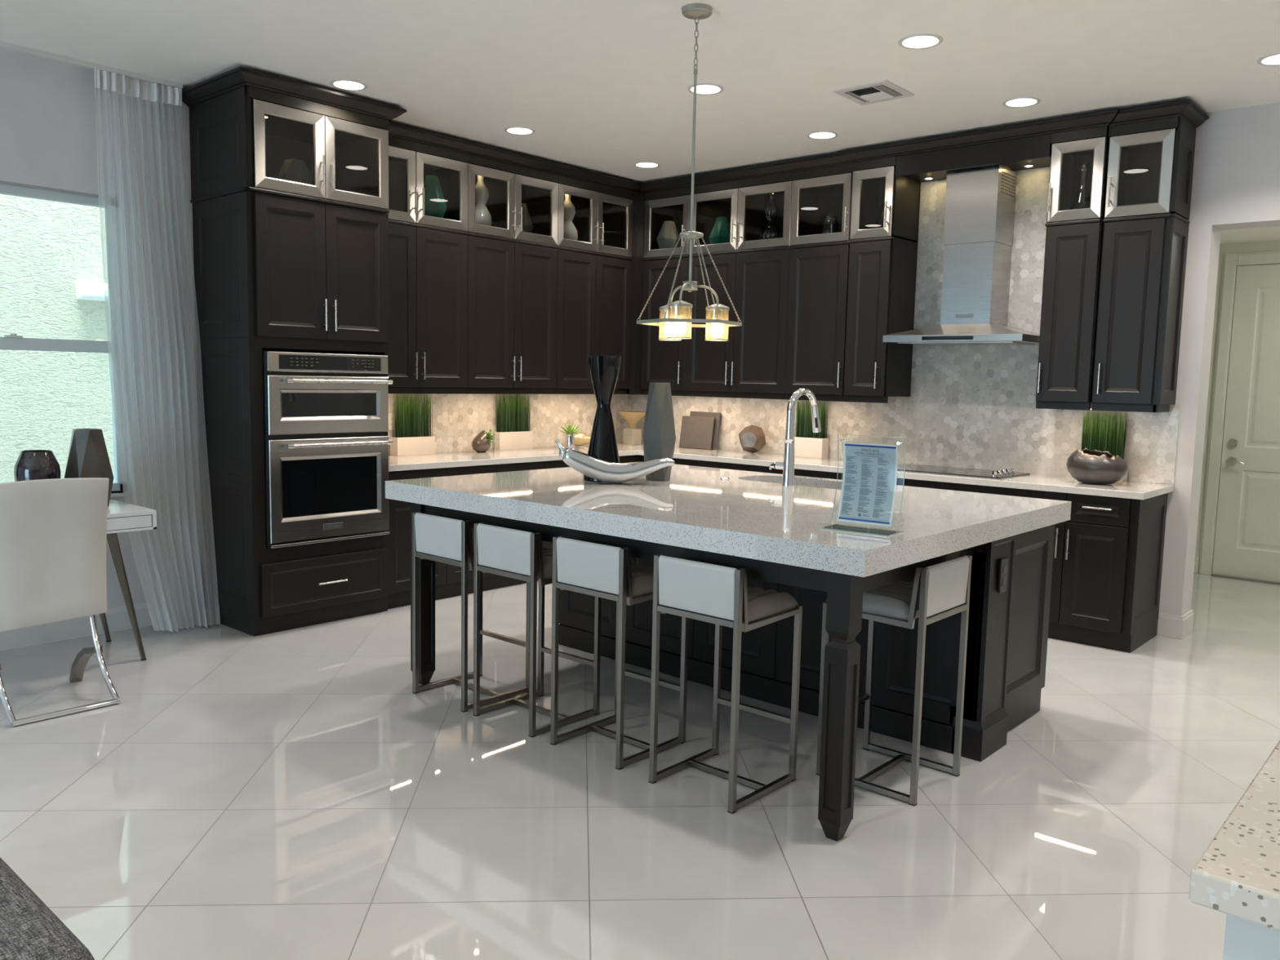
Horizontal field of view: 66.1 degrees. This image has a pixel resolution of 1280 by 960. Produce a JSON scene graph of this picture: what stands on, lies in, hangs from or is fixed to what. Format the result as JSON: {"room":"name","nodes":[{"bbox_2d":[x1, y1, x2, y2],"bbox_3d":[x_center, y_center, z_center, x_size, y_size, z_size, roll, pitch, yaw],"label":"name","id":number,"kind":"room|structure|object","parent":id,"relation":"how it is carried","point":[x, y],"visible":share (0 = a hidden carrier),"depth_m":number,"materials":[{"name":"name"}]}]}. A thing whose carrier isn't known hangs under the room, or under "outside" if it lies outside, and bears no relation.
{"room":"kitchen","nodes":[
{"label":"kitchen","id":0,"kind":"room"},
{"bbox_2d":[0,48,546,608],"bbox_3d":[-3.829,-0.593,4.503,0.180,3.048,11.180,6,8,41],"label":"wall","id":1,"kind":"structure","parent":0,"point":[48,132],"depth_m":5.22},
{"bbox_2d":[0,183,126,491],"bbox_3d":[-3.744,-0.668,4.609,0.107,1.620,2.500,6,8,41],"label":"window","id":2,"kind":"structure","parent":1,"relation":"in","point":[11,342],"depth_m":5.36,"materials":[{"name":"white plastic"}]},
{"bbox_2d":[0,596,193,650],"bbox_3d":[-3.975,0.882,4.375,0.016,0.135,4.050,6,8,41],"label":"baseboard","id":3,"kind":"structure","parent":1,"relation":"attached to","point":[117,618],"depth_m":5.37,"materials":[{"name":"white paint"}]},
{"bbox_2d":[110,490,134,497],"bbox_3d":[-3.731,0.151,4.667,0.195,0.022,2.560,6,8,41],"label":"trim","id":4,"kind":"structure","parent":1,"relation":"attached to","point":[118,494],"depth_m":5.47,"materials":[{"name":"white paint"}]},
{"bbox_2d":[386,135,468,394],"bbox_3d":[-1.575,-1.387,6.521,0.385,1.618,0.847,6,8,41],"label":"upper cabinet","id":5,"kind":"object","parent":1,"relation":"attached to","point":[428,344],"depth_m":6.52,"materials":[{"name":"brown wood"}]},
{"bbox_2d":[423,175,446,217],"bbox_3d":[-1.409,-1.878,6.655,0.198,0.345,0.184,6,8,41],"label":"vase","id":6,"kind":"object","parent":5,"relation":"in","point":[435,206],"visible":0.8,"depth_m":6.59,"materials":[{"name":"teal ceramic"}]},
{"bbox_2d":[387,393,632,454],"bbox_3d":[-1.047,-0.484,7.542,0.008,0.494,2.956,6,8,41],"label":"backsplash","id":7,"kind":"structure","parent":1,"relation":"attached to","point":[457,419],"depth_m":7.50,"materials":[{"name":"tile"}]},
{"bbox_2d":[464,154,558,394],"bbox_3d":[-1.015,-1.440,7.152,0.385,1.618,0.844,6,8,41],"label":"upper cabinet","id":8,"kind":"object","parent":1,"relation":"attached to","point":[513,283],"depth_m":7.06,"materials":[{"name":"brown wood"}]},
{"bbox_2d":[475,175,492,226],"bbox_3d":[-1.130,-1.944,6.964,0.164,0.425,0.164,6,8,41],"label":"vase","id":9,"kind":"object","parent":8,"relation":"in","point":[482,215],"visible":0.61,"depth_m":6.92,"materials":[{"name":"white ceramic"}]},
{"bbox_2d":[521,203,533,232],"bbox_3d":[-0.874,-1.897,7.263,0.169,0.280,0.157,6,8,41],"label":"vase","id":10,"kind":"object","parent":8,"relation":"in","point":[527,226],"visible":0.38,"depth_m":7.21,"materials":[{"name":"glass"}]},
{"bbox_2d":[553,175,633,394],"bbox_3d":[-0.461,-1.493,7.777,0.385,1.618,0.830,6,8,41],"label":"upper cabinet","id":11,"kind":"object","parent":1,"relation":"attached to","point":[593,292],"depth_m":7.67,"materials":[{"name":"brown wood"}]},
{"bbox_2d":[564,193,577,240],"bbox_3d":[-0.561,-1.999,7.606,0.164,0.425,0.164,6,8,41],"label":"vase","id":12,"kind":"object","parent":11,"relation":"in","point":[570,230],"visible":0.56,"depth_m":7.56,"materials":[{"name":"white ceramic"}]},
{"bbox_2d":[626,191,644,394],"bbox_3d":[-0.038,-1.533,8.244,0.396,1.618,0.430,6,8,41],"label":"upper cabinet","id":13,"kind":"object","parent":1,"relation":"attached to","point":[638,203],"visible":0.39,"depth_m":7.98,"materials":[{"name":"brown wood"}]},
{"bbox_2d":[565,434,574,448],"bbox_3d":[-0.551,-0.304,7.741,0.074,0.115,0.074,6,8,41],"label":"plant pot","id":14,"kind":"object","parent":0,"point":[570,438],"depth_m":7.71,"materials":[{"name":"silver metal"}]},
{"bbox_2d":[0,573,1279,959],"bbox_3d":[0.591,1.260,2.867,9.500,0.120,14.400,6,8,41],"label":"floor","id":15,"kind":"structure","parent":0,"point":[291,794],"depth_m":3.38,"materials":[{"name":"tile"}]},
{"bbox_2d":[0,857,94,959],"bbox_3d":[-1.805,0.925,1.633,1.980,0.700,1.025,6,8,41],"label":"rug","id":16,"kind":"object","parent":15,"relation":"on","point":[29,930],"visible":1,"depth_m":1.36,"materials":[{"name":"carpet"}]},
{"bbox_2d":[0,477,120,726],"bbox_3d":[-2.673,0.479,4.372,0.702,0.997,0.498,6,8,41],"label":"desk chair","id":17,"kind":"object","parent":15,"relation":"on","point":[53,532],"visible":1,"depth_m":4.27,"materials":[{"name":"leather"}]},
{"bbox_2d":[99,498,156,660],"bbox_3d":[-3.148,0.554,4.629,0.605,0.768,1.465,6,8,41],"label":"desk","id":18,"kind":"object","parent":15,"relation":"on","point":[122,517],"visible":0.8,"depth_m":4.90,"materials":[{"name":"white paint"}]},
{"bbox_2d":[13,449,61,481],"bbox_3d":[-2.957,0.004,4.827,0.198,0.294,0.198,6,8,41],"label":"vase","id":19,"kind":"object","parent":18,"relation":"on","point":[30,464],"visible":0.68,"depth_m":4.75,"materials":[{"name":"ceramic"}]},
{"bbox_2d":[64,428,113,506],"bbox_3d":[-2.801,-0.061,4.996,0.213,0.395,0.219,6,8,41],"label":"vase","id":20,"kind":"object","parent":18,"relation":"on","point":[88,456],"visible":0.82,"depth_m":4.92,"materials":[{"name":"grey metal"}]},
{"bbox_2d":[189,85,389,636],"bbox_3d":[-2.047,-0.651,5.841,0.717,2.962,0.882,6,8,41],"label":"tall cabinet","id":21,"kind":"object","parent":15,"relation":"on","point":[277,271],"depth_m":5.56,"materials":[{"name":"brown wood"}]},
{"bbox_2d":[182,66,406,120],"bbox_3d":[-1.998,-2.161,5.676,0.751,0.078,1.020,6,8,41],"label":"crown molding","id":22,"kind":"structure","parent":21,"relation":"attached to","point":[239,77],"depth_m":5.37,"materials":[{"name":"brown wood"}]},
{"bbox_2d":[278,159,311,184],"bbox_3d":[-1.962,-1.709,5.591,0.183,0.205,0.170,6,8,41],"label":"vase","id":23,"kind":"object","parent":21,"relation":"in","point":[291,170],"visible":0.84,"depth_m":5.52,"materials":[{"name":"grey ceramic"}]},
{"bbox_2d":[262,351,393,548],"bbox_3d":[-1.999,-0.210,5.879,0.696,1.087,0.770,6,8,41],"label":"wall oven","id":24,"kind":"object","parent":21,"relation":"in","point":[326,415],"visible":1,"depth_m":5.66,"materials":[{"name":"silver metal"}]},
{"bbox_2d":[387,467,446,608],"bbox_3d":[-1.637,0.343,6.465,0.654,0.874,0.462,6,8,41],"label":"base cabinet","id":25,"kind":"object","parent":15,"relation":"on","point":[400,544],"visible":0.15,"depth_m":6.21,"materials":[{"name":"brown wood"}]},
{"bbox_2d":[388,443,1173,499],"bbox_3d":[0.569,-0.038,6.144,4.322,0.040,2.955,6,8,41],"label":"countertop","id":26,"kind":"structure","parent":25,"relation":"on","point":[1127,490],"depth_m":6.53,"materials":[{"name":"stone"}]},
{"bbox_2d":[390,393,435,456],"bbox_3d":[-1.584,-0.400,6.849,0.090,0.448,0.312,6,8,41],"label":"grass planter","id":27,"kind":"object","parent":26,"relation":"on","point":[404,443],"visible":0.88,"depth_m":6.82,"materials":[{"name":"white ceramic"}]},
{"bbox_2d":[471,429,498,452],"bbox_3d":[-1.141,-0.291,7.221,0.191,0.172,0.148,1,6,2],"label":"pot","id":28,"kind":"object","parent":26,"relation":"on","point":[482,442],"visible":1,"depth_m":7.18,"materials":[{"name":"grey ceramic"}]},
{"bbox_2d":[493,394,532,450],"bbox_3d":[-0.972,-0.461,7.557,0.065,0.448,0.336,6,8,41],"label":"grass planter","id":29,"kind":"object","parent":26,"relation":"on","point":[509,438],"visible":0.85,"depth_m":7.54,"materials":[{"name":"white ceramic"}]},
{"bbox_2d":[558,422,582,448],"bbox_3d":[-0.550,-0.346,7.734,0.201,0.200,0.206,6,8,41],"label":"potted plant","id":30,"kind":"object","parent":26,"relation":"on","point":[570,437],"visible":0.95,"depth_m":7.71,"materials":[{"name":"plant"}]},
{"bbox_2d":[573,431,591,446],"bbox_3d":[-0.466,-0.331,7.992,0.259,0.118,0.120,1,6,0],"label":"pear","id":31,"kind":"object","parent":26,"relation":"on","point":[580,438],"visible":0.52,"depth_m":7.95,"materials":[{"name":"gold metal"}]},
{"bbox_2d":[617,411,645,444],"bbox_3d":[-0.065,-0.443,8.390,0.251,0.280,0.251,-2,7,-26],"label":"vase","id":32,"kind":"object","parent":26,"relation":"on","point":[632,436],"visible":0.99,"depth_m":8.34,"materials":[{"name":"ceramic"}]},
{"bbox_2d":[679,415,715,449],"bbox_3d":[0.466,-0.391,8.081,0.330,0.261,0.048,6,8,41],"label":"board","id":33,"kind":"object","parent":26,"relation":"on","point":[696,432],"visible":1,"depth_m":8.07,"materials":[{"name":"wood"}]},
{"bbox_2d":[689,411,720,449],"bbox_3d":[0.523,-0.408,8.076,0.310,0.299,0.048,6,8,41],"label":"board","id":34,"kind":"object","parent":26,"relation":"on","point":[717,415],"visible":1,"depth_m":8.00,"materials":[{"name":"wood"}]},
{"bbox_2d":[738,425,765,453],"bbox_3d":[0.873,-0.318,7.641,0.211,0.222,0.180,4,6,23],"label":"ornament","id":35,"kind":"object","parent":26,"relation":"on","point":[752,437],"visible":1,"depth_m":7.58,"materials":[{"name":"metal"}]},
{"bbox_2d":[794,400,828,458],"bbox_3d":[1.274,-0.396,7.375,0.278,0.448,0.095,6,8,41],"label":"grass planter","id":36,"kind":"object","parent":26,"relation":"on","point":[815,445],"visible":0.71,"depth_m":7.35,"materials":[{"name":"white ceramic"}]},
{"bbox_2d":[897,463,1030,479],"bbox_3d":[2.032,-0.075,6.418,0.845,0.039,0.490,6,8,41],"label":"cooktop","id":37,"kind":"object","parent":26,"relation":"in","point":[1008,473],"visible":0.99,"depth_m":6.31,"materials":[{"name":"glass"}]},
{"bbox_2d":[1066,447,1128,484],"bbox_3d":[2.693,-0.083,5.798,0.335,0.208,0.272,6,8,41],"label":"vase","id":38,"kind":"object","parent":26,"relation":"on","point":[1086,466],"visible":1,"depth_m":5.71,"materials":[{"name":"metal"}]},
{"bbox_2d":[1080,410,1128,482],"bbox_3d":[2.829,-0.222,6.003,0.270,0.448,0.105,6,8,41],"label":"grass","id":39,"kind":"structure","parent":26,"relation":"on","point":[1106,441],"depth_m":5.97,"materials":[{"name":"green plant"}]},
{"bbox_2d":[444,464,497,598],"bbox_3d":[-1.344,0.315,6.796,0.654,0.874,0.424,6,8,41],"label":"base cabinet","id":40,"kind":"object","parent":15,"relation":"on","point":[452,588],"visible":0.12,"depth_m":6.57,"materials":[{"name":"brown wood"}]},
{"bbox_2d":[412,511,529,712],"bbox_3d":[-0.776,0.572,4.551,0.380,0.848,0.402,6,8,41],"label":"bar stool","id":41,"kind":"object","parent":15,"relation":"on","point":[443,540],"visible":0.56,"depth_m":4.42,"materials":[{"name":"metal"}]},
{"bbox_2d":[493,461,542,589],"bbox_3d":[-1.062,0.288,7.113,0.654,0.874,0.427,6,8,41],"label":"base cabinet","id":42,"kind":"object","parent":15,"relation":"on","point":[500,581],"visible":0.09,"depth_m":6.89,"materials":[{"name":"brown wood"}]},
{"bbox_2d":[472,522,601,737],"bbox_3d":[-0.445,0.608,4.266,0.380,0.848,0.402,6,8,41],"label":"bar stool","id":43,"kind":"object","parent":15,"relation":"on","point":[517,554],"visible":0.76,"depth_m":4.15,"materials":[{"name":"metal"}]},
{"bbox_2d":[541,455,636,577],"bbox_3d":[-0.586,0.243,7.650,0.654,0.874,1.011,6,8,41],"label":"base cabinet","id":44,"kind":"object","parent":15,"relation":"on","point":[626,459],"visible":0.02,"depth_m":7.17,"materials":[{"name":"brown wood"}]},
{"bbox_2d":[550,536,688,769],"bbox_3d":[-0.080,0.648,3.951,0.380,0.848,0.402,6,8,41],"label":"bar stool","id":45,"kind":"object","parent":15,"relation":"on","point":[588,568],"visible":0.88,"depth_m":3.81,"materials":[{"name":"metal"}]},
{"bbox_2d":[641,455,700,466],"bbox_3d":[0.405,0.240,7.872,0.589,0.874,0.624,6,8,41],"label":"base cabinet","id":46,"kind":"object","parent":15,"relation":"on","point":[677,461],"visible":0.02,"depth_m":7.52,"materials":[{"name":"brown wood"}]},
{"bbox_2d":[699,460,750,471],"bbox_3d":[0.794,0.284,7.529,0.452,0.874,0.624,6,8,41],"label":"base cabinet","id":47,"kind":"object","parent":15,"relation":"on","point":[702,463],"visible":0.03,"depth_m":7.28,"materials":[{"name":"brown wood"}]},
{"bbox_2d":[648,554,802,813],"bbox_3d":[0.315,0.693,3.594,0.380,0.848,0.402,6,8,41],"label":"bar stool","id":48,"kind":"object","parent":15,"relation":"on","point":[721,596],"visible":1,"depth_m":3.49,"materials":[{"name":"metal"}]},
{"bbox_2d":[385,461,1071,841],"bbox_3d":[0.349,0.534,4.529,2.500,0.974,1.864,6,8,41],"label":"kitchen island","id":49,"kind":"object","parent":15,"relation":"on","point":[763,526],"visible":0.87,"depth_m":4.03,"materials":[{"name":"wood"}]},
{"bbox_2d":[385,461,1071,577],"bbox_3d":[0.356,0.090,4.480,2.500,0.082,1.856,6,8,41],"label":"island countertop","id":50,"kind":"structure","parent":49,"relation":"on","point":[748,514],"depth_m":3.89,"materials":[{"name":"stone"}]},
{"bbox_2d":[582,355,622,481],"bbox_3d":[-0.178,-0.302,4.816,0.194,0.607,0.194,6,8,41],"label":"vase","id":51,"kind":"object","parent":50,"relation":"on","point":[604,371],"visible":0.91,"depth_m":4.77,"materials":[{"name":"black ceramic"}]},
{"bbox_2d":[555,439,675,483],"bbox_3d":[-0.120,-0.087,4.681,0.574,0.206,0.101,1,6,0],"label":"sculpture","id":52,"kind":"object","parent":50,"relation":"on","point":[602,470],"visible":1,"depth_m":4.65,"materials":[{"name":"grey metal"}]},
{"bbox_2d":[642,382,675,480],"bbox_3d":[0.094,-0.240,4.876,0.192,0.483,0.161,6,8,41],"label":"vase","id":53,"kind":"object","parent":50,"relation":"on","point":[659,435],"visible":0.98,"depth_m":4.82,"materials":[{"name":"grey ceramic"}]},
{"bbox_2d":[768,387,821,486],"bbox_3d":[0.786,-0.213,4.808,0.280,0.472,0.124,-1,6,-23],"label":"faucet","id":54,"kind":"object","parent":50,"relation":"on","point":[787,466],"visible":1,"depth_m":4.74,"materials":[{"name":"silver metal"}]},
{"bbox_2d":[820,434,905,537],"bbox_3d":[0.761,0.012,3.343,0.246,0.323,0.136,6,7,37],"label":"sign holder","id":55,"kind":"object","parent":50,"relation":"on","point":[869,477],"visible":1,"depth_m":3.37,"materials":[{"name":"clear plastic"}]},
{"bbox_2d":[997,557,1008,593],"bbox_3d":[1.440,0.377,3.898,0.010,0.135,0.075,6,8,41],"label":"outlet","id":56,"kind":"object","parent":49,"relation":"attached to","point":[1002,562],"depth_m":3.88,"materials":[{"name":"black plastic"}]},
{"bbox_2d":[748,465,804,475],"bbox_3d":[1.139,0.322,7.226,0.469,0.874,0.624,6,8,41],"label":"base cabinet","id":57,"kind":"object","parent":15,"relation":"on","point":[752,468],"visible":0.03,"depth_m":7.01,"materials":[{"name":"brown wood"}]},
{"bbox_2d":[815,554,972,806],"bbox_3d":[0.950,0.697,3.683,0.402,0.848,0.380,6,8,41],"label":"bar stool","id":58,"kind":"object","parent":15,"relation":"on","point":[940,591],"visible":0.76,"depth_m":3.55,"materials":[{"name":"metal"}]},
{"bbox_2d":[804,470,1007,495],"bbox_3d":[1.844,0.401,6.607,1.415,0.874,0.624,6,8,41],"label":"base cabinet","id":59,"kind":"object","parent":15,"relation":"on","point":[910,482],"visible":0.02,"depth_m":6.19,"materials":[{"name":"brown wood"}]},
{"bbox_2d":[1007,488,1068,639],"bbox_3d":[2.504,0.474,6.028,0.347,0.874,0.624,6,8,41],"label":"base cabinet","id":60,"kind":"object","parent":15,"relation":"on","point":[1060,528],"visible":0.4,"depth_m":5.74,"materials":[{"name":"brown wood"}]},
{"bbox_2d":[1058,493,1168,653],"bbox_3d":[2.780,0.505,5.785,0.390,0.874,0.624,6,8,41],"label":"base cabinet","id":61,"kind":"object","parent":15,"relation":"on","point":[1114,546],"visible":0.97,"depth_m":5.60,"materials":[{"name":"brown wood"}]},
{"bbox_2d":[1188,740,1279,959],"bbox_3d":[1.787,0.938,1.184,1.750,0.914,1.487,6,8,41],"label":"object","id":62,"kind":"structure","parent":15,"relation":"on","point":[1237,875],"depth_m":1.16,"materials":[{"name":"stone"}]},
{"bbox_2d":[0,0,1279,182],"bbox_3d":[-0.366,-1.800,1.313,9.400,0.150,11.200,6,8,41],"label":"ceiling","id":63,"kind":"structure","parent":0,"point":[602,86],"depth_m":4.85,"materials":[{"name":"paint"}]},
{"bbox_2d":[0,40,182,88],"bbox_3d":[-3.534,-2.090,4.353,0.040,0.026,2.975,6,8,41],"label":"track","id":64,"kind":"object","parent":63,"relation":"attached to","point":[6,46],"visible":1,"depth_m":5.07,"materials":[{"name":"metal"}]},
{"bbox_2d":[94,68,220,631],"bbox_3d":[-2.632,-0.651,5.400,0.267,3.010,0.514,6,8,41],"label":"sheer curtain","id":65,"kind":"object","parent":64,"relation":"hanging from","point":[190,462],"visible":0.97,"depth_m":5.43,"materials":[{"name":"fabric"}]},
{"bbox_2d":[329,79,367,90],"bbox_3d":[-1.599,-2.168,5.401,0.198,0.006,0.198,6,8,41],"label":"recessed light","id":66,"kind":"object","parent":63,"relation":"in","point":[343,84],"visible":1,"depth_m":5.39,"materials":[{"name":"white paint"}]},
{"bbox_2d":[504,126,535,135],"bbox_3d":[-0.774,-2.247,6.330,0.198,0.006,0.198,6,8,41],"label":"recessed light","id":67,"kind":"object","parent":63,"relation":"in","point":[520,131],"visible":1,"depth_m":6.32,"materials":[{"name":"white paint"}]},
{"bbox_2d":[633,161,660,168],"bbox_3d":[0.051,-2.326,7.260,0.198,0.006,0.198,6,8,41],"label":"recessed light","id":68,"kind":"object","parent":63,"relation":"in","point":[641,164],"visible":1,"depth_m":7.25,"materials":[{"name":"white paint"}]},
{"bbox_2d":[636,3,742,341],"bbox_3d":[0.229,-1.314,4.264,0.440,1.398,0.455,6,8,41],"label":"pendant chandelier","id":69,"kind":"object","parent":63,"relation":"hanging from","point":[674,310],"visible":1,"depth_m":4.25,"materials":[{"name":"silver metal"}]},
{"bbox_2d":[658,315,681,340],"bbox_3d":[0.137,-0.700,4.426,0.104,0.140,0.104,6,8,41],"label":"shade","id":70,"kind":"object","parent":69,"relation":"attached to","point":[668,331],"depth_m":4.41,"materials":[{"name":"yellow glass"}]},
{"bbox_2d":[667,311,691,338],"bbox_3d":[0.171,-0.677,4.212,0.104,0.140,0.104,6,8,41],"label":"shade","id":71,"kind":"object","parent":69,"relation":"attached to","point":[679,327],"depth_m":4.19,"materials":[{"name":"yellow glass"}]},
{"bbox_2d":[705,315,728,341],"bbox_3d":[0.341,-0.688,4.348,0.104,0.140,0.104,6,8,41],"label":"shade","id":72,"kind":"object","parent":69,"relation":"attached to","point":[717,330],"depth_m":4.33,"materials":[{"name":"yellow glass"}]},
{"bbox_2d":[687,83,724,95],"bbox_3d":[0.357,-2.122,5.341,0.198,0.006,0.198,6,8,41],"label":"recessed light","id":73,"kind":"object","parent":63,"relation":"in","point":[705,89],"visible":0.95,"depth_m":5.33,"materials":[{"name":"white paint"}]},
{"bbox_2d":[806,131,838,139],"bbox_3d":[1.166,-2.202,6.284,0.198,0.006,0.198,6,8,41],"label":"recessed light","id":74,"kind":"object","parent":63,"relation":"in","point":[816,135],"visible":1,"depth_m":6.28,"materials":[{"name":"white paint"}]},
{"bbox_2d":[832,80,914,105],"bbox_3d":[1.270,-2.100,5.339,0.315,0.012,0.325,6,8,41],"label":"ceiling vent","id":75,"kind":"object","parent":63,"relation":"in","point":[884,90],"visible":1,"depth_m":5.33,"materials":[{"name":"white plastic"}]},
{"bbox_2d":[897,33,942,49],"bbox_3d":[1.292,-2.019,4.531,0.198,0.006,0.198,6,8,41],"label":"recessed light","id":76,"kind":"object","parent":63,"relation":"in","point":[924,41],"visible":1,"depth_m":4.53,"materials":[{"name":"white paint"}]},
{"bbox_2d":[1002,97,1040,107],"bbox_3d":[2.120,-2.098,5.465,0.198,0.006,0.198,6,8,41],"label":"recessed light","id":77,"kind":"object","parent":63,"relation":"in","point":[1020,102],"visible":1,"depth_m":5.46,"materials":[{"name":"white paint"}]},
{"bbox_2d":[1257,53,1279,66],"bbox_3d":[3.043,-1.996,4.662,0.198,0.006,0.198,6,8,41],"label":"recessed light","id":78,"kind":"object","parent":63,"relation":"in","point":[1273,60],"visible":1,"depth_m":4.68,"materials":[{"name":"white paint"}]},
{"bbox_2d":[678,102,1279,634],"bbox_3d":[3.387,-0.572,5.743,9.000,3.048,0.230,6,8,41],"label":"wall","id":79,"kind":"structure","parent":0,"point":[1236,183],"depth_m":5.68,"materials":[{"name":"paint"}]},
{"bbox_2d":[640,254,688,395],"bbox_3d":[0.293,-1.242,8.005,0.463,1.102,0.385,6,8,41],"label":"upper cabinet","id":80,"kind":"object","parent":79,"relation":"attached to","point":[662,361],"visible":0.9,"depth_m":7.91,"materials":[{"name":"brown wood"}]},
{"bbox_2d":[644,172,791,399],"bbox_3d":[0.649,-1.459,7.671,1.396,1.618,0.385,6,8,41],"label":"upper cabinet","id":81,"kind":"object","parent":79,"relation":"attached to","point":[751,363],"depth_m":7.43,"materials":[{"name":"brown wood"}]},
{"bbox_2d":[656,221,680,248],"bbox_3d":[0.232,-1.955,8.005,0.198,0.290,0.184,6,8,41],"label":"vase","id":82,"kind":"object","parent":81,"relation":"in","point":[668,237],"visible":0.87,"depth_m":7.94,"materials":[{"name":"ceramic"}]},
{"bbox_2d":[709,216,730,244],"bbox_3d":[0.632,-1.903,7.653,0.194,0.275,0.180,6,8,41],"label":"vase","id":83,"kind":"object","parent":81,"relation":"in","point":[720,233],"visible":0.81,"depth_m":7.59,"materials":[{"name":"teal ceramic"}]},
{"bbox_2d":[760,193,781,239],"bbox_3d":[0.978,-1.930,7.344,0.160,0.405,0.160,6,8,41],"label":"vase","id":84,"kind":"object","parent":81,"relation":"in","point":[762,232],"visible":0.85,"depth_m":7.37,"materials":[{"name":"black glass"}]},
{"bbox_2d":[388,98,1208,193],"bbox_3d":[0.756,-2.118,5.811,4.011,0.078,2.951,6,8,41],"label":"crown molding","id":85,"kind":"structure","parent":79,"relation":"attached to","point":[1190,112],"depth_m":6.43,"materials":[{"name":"brown wood"}]},
{"bbox_2d":[784,163,853,401],"bbox_3d":[1.355,-1.381,7.050,0.491,1.618,0.385,6,8,41],"label":"upper cabinet","id":86,"kind":"object","parent":79,"relation":"attached to","point":[819,273],"depth_m":6.97,"materials":[{"name":"brown wood"}]},
{"bbox_2d":[818,208,839,234],"bbox_3d":[1.351,-1.811,7.023,0.140,0.250,0.140,6,8,41],"label":"glass jar","id":87,"kind":"object","parent":86,"relation":"in","point":[829,215],"visible":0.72,"depth_m":7.05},
{"bbox_2d":[843,155,920,403],"bbox_3d":[1.654,-1.346,6.770,0.326,1.618,0.412,6,8,41],"label":"upper cabinet","id":88,"kind":"object","parent":79,"relation":"attached to","point":[882,277],"depth_m":6.67,"materials":[{"name":"brown wood"}]},
{"bbox_2d":[632,166,1180,484],"bbox_3d":[1.566,-1.116,7.153,4.326,1.938,0.008,6,8,41],"label":"backsplash","id":89,"kind":"structure","parent":79,"relation":"attached to","point":[969,406],"depth_m":6.60,"materials":[{"name":"tile"}]},
{"bbox_2d":[824,418,831,434],"bbox_3d":[1.399,-0.400,7.352,0.072,0.118,0.008,6,8,41],"label":"wall outlet","id":90,"kind":"object","parent":89,"relation":"attached to","point":[828,425],"visible":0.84,"depth_m":7.34,"materials":[{"name":"white plastic"}]},
{"bbox_2d":[882,163,1039,345],"bbox_3d":[2.114,-1.431,6.304,0.917,1.111,0.493,6,8,41],"label":"range hood","id":91,"kind":"object","parent":79,"relation":"attached to","point":[980,201],"visible":0.96,"depth_m":6.25,"materials":[{"name":"silver metal"}]},
{"bbox_2d":[895,133,1051,182],"bbox_3d":[2.175,-2.031,6.274,0.992,0.131,0.375,6,8,41],"label":"valance","id":92,"kind":"object","parent":79,"relation":"attached to","point":[1032,152],"visible":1,"depth_m":6.13,"materials":[{"name":"brown wood"}]},
{"bbox_2d":[1035,125,1109,410],"bbox_3d":[2.636,-1.236,5.907,0.313,1.618,0.412,6,8,41],"label":"upper cabinet","id":93,"kind":"object","parent":79,"relation":"attached to","point":[1073,249],"depth_m":5.80,"materials":[{"name":"brown wood"}]},
{"bbox_2d":[1069,162,1090,209],"bbox_3d":[2.647,-1.714,5.881,0.164,0.345,0.164,6,8,41],"label":"flask","id":94,"kind":"object","parent":93,"relation":"in","point":[1072,207],"visible":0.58,"depth_m":5.89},
{"bbox_2d":[1091,116,1195,412],"bbox_3d":[2.908,-1.209,5.692,0.377,1.618,0.393,6,8,41],"label":"upper cabinet","id":95,"kind":"object","parent":79,"relation":"attached to","point":[1143,266],"depth_m":5.60,"materials":[{"name":"brown wood"}]},
{"bbox_2d":[1156,609,1194,639],"bbox_3d":[3.259,0.866,5.979,0.136,0.135,0.262,6,8,41],"label":"baseboard","id":96,"kind":"structure","parent":79,"relation":"attached to","point":[1179,627],"depth_m":5.89,"materials":[{"name":"white paint"}]},
{"bbox_2d":[1195,240,1279,582],"bbox_3d":[5.129,-0.494,7.432,3.400,2.620,0.150,6,8,41],"label":"wall","id":97,"kind":"structure","parent":0,"point":[1265,246],"depth_m":7.79,"materials":[{"name":"paint"}]},
{"bbox_2d":[1198,251,1279,574],"bbox_3d":[4.953,-0.459,7.471,1.080,2.535,0.030,6,8,41],"label":"trim","id":98,"kind":"structure","parent":97,"relation":"attached to","point":[1231,261],"depth_m":7.77,"materials":[{"name":"beige paint"}]},
{"bbox_2d":[1211,263,1279,584],"bbox_3d":[4.938,-0.411,7.460,0.890,2.440,0.072,6,8,41],"label":"door","id":99,"kind":"structure","parent":97,"relation":"in","point":[1247,539],"depth_m":7.65,"materials":[{"name":"beige paint"}]},
{"bbox_2d":[1219,226,1279,244],"bbox_3d":[4.622,-1.826,6.685,3.600,0.160,2.969,6,8,41],"label":"ceiling","id":100,"kind":"structure","parent":0,"point":[1272,233],"depth_m":7.25,"materials":[{"name":"paint"}]},
{"bbox_3d":[-6.759,0.919,6.013,5.700,0.110,19.000,6,8,41],"label":"ground","id":101,"kind":"structure","parent":0,"visible":0},
{"bbox_2d":[0,194,114,483],"bbox_3d":[-5.190,-2.486,6.341,0.250,6.620,16.000,6,8,41],"label":"wall","id":102,"kind":"structure","parent":101,"relation":"on","point":[46,246],"depth_m":7.26,"materials":[{"name":"paint"}]},
{"bbox_2d":[75,280,108,301],"bbox_3d":[-3.696,-1.466,7.875,0.160,0.135,1.460,6,8,41],"label":"ledge","id":103,"kind":"object","parent":102,"relation":"attached to","point":[88,291],"visible":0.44,"depth_m":7.36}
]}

